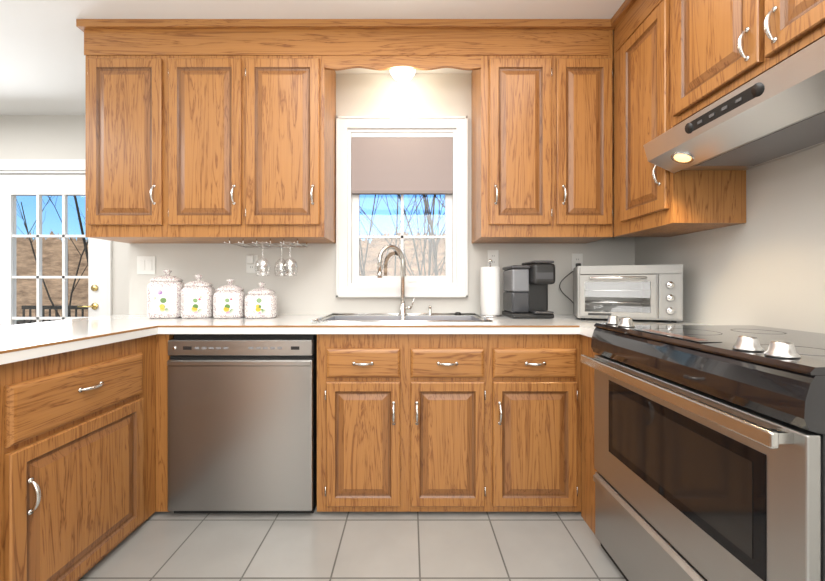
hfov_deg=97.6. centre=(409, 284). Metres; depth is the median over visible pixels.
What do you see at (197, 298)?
canister
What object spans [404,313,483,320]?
sink
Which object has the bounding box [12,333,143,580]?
base cabinet
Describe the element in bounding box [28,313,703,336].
countertop
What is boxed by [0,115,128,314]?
wall
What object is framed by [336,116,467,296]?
window
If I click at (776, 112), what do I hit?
range hood
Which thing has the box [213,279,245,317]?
canister
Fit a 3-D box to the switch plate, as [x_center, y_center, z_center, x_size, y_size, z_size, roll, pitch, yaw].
[-1.714,-0.128,2.345,0.120,0.120,0.008,0,0,0]
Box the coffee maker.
[502,261,554,317]
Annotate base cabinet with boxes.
[0,357,11,580]
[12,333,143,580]
[320,333,491,511]
[492,333,579,511]
[580,337,599,533]
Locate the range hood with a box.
[643,36,824,172]
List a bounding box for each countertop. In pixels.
[0,325,159,360]
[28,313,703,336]
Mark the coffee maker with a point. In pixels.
(525, 287)
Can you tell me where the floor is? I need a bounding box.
[78,506,625,580]
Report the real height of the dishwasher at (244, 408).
0.874 m
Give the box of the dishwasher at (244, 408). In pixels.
[168,333,319,512]
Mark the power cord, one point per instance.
(560, 288)
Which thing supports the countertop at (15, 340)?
on the base cabinet at (115, 430)
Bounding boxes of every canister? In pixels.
[147,269,183,318]
[181,274,215,317]
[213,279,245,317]
[244,282,277,317]
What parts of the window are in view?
window sash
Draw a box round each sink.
[324,313,403,320]
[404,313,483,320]
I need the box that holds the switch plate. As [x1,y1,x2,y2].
[137,256,155,274]
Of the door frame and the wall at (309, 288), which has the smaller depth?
the wall at (309, 288)
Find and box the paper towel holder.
[480,259,501,316]
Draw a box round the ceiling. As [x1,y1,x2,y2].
[0,0,624,114]
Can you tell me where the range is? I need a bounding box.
[581,316,824,580]
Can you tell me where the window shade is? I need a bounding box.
[351,133,452,194]
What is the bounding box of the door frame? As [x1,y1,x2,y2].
[0,159,111,315]
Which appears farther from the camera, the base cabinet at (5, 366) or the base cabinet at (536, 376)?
the base cabinet at (536, 376)
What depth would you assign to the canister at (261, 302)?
2.08 m
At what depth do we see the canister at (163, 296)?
2.07 m
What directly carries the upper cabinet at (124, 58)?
hanging from the ceiling
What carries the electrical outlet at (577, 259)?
attached to the wall at (309, 288)
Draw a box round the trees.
[16,195,444,316]
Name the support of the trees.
on the ground
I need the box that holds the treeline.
[16,196,444,316]
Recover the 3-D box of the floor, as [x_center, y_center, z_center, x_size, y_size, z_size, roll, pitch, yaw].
[-2.708,1.132,0.030,8.583,0.050,6.460,0,0,0]
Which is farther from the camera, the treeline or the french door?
the treeline
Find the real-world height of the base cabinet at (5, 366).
0.874 m
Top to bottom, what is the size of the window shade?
0.396 m
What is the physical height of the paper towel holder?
0.350 m
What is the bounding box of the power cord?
[559,271,572,302]
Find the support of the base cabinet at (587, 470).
on the floor
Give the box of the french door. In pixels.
[0,174,99,325]
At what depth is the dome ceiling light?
2.20 m
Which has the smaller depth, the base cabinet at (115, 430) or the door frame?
the base cabinet at (115, 430)
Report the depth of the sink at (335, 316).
2.21 m
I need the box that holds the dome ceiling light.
[390,68,415,81]
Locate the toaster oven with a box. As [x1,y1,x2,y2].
[573,264,682,322]
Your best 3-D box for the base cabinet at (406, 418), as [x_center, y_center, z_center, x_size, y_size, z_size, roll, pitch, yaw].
[-0.028,0.670,2.029,0.805,0.874,0.642,0,0,0]
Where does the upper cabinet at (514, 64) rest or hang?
hanging from the ceiling
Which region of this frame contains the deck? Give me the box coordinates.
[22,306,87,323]
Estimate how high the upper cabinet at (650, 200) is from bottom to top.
1.205 m
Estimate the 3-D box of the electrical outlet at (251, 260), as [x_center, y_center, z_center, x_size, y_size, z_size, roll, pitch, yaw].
[-1.029,-0.136,2.332,0.072,0.118,0.034,0,0,0]
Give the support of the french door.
in the wall at (42, 136)
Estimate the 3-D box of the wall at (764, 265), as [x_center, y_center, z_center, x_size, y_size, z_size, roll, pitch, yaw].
[1.523,-0.184,-0.425,0.120,2.583,5.550,0,0,0]
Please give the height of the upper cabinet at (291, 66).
1.205 m
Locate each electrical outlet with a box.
[246,255,256,272]
[488,250,498,266]
[572,253,582,270]
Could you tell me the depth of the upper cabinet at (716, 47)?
1.29 m
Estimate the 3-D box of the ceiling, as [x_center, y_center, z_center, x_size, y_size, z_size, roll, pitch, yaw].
[-2.708,-1.501,0.030,8.583,0.050,6.460,0,0,0]
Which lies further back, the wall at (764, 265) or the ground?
the ground
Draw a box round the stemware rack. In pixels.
[224,239,306,276]
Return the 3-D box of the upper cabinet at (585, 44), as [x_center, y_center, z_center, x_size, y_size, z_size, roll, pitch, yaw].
[0.973,-0.873,2.179,0.337,1.205,0.340,0,0,0]
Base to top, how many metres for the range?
0.980 m
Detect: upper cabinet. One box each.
[76,19,183,242]
[164,19,255,242]
[244,19,339,242]
[468,19,559,242]
[548,18,611,242]
[612,0,745,236]
[668,0,824,127]
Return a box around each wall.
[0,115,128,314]
[129,58,634,314]
[635,144,824,333]
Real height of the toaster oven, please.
0.295 m
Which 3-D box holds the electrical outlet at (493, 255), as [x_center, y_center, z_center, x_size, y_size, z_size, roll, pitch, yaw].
[0.540,-0.169,2.346,0.072,0.118,0.007,0,0,0]
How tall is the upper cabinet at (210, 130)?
1.205 m
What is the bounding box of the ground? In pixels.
[16,320,54,324]
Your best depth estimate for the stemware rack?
2.11 m

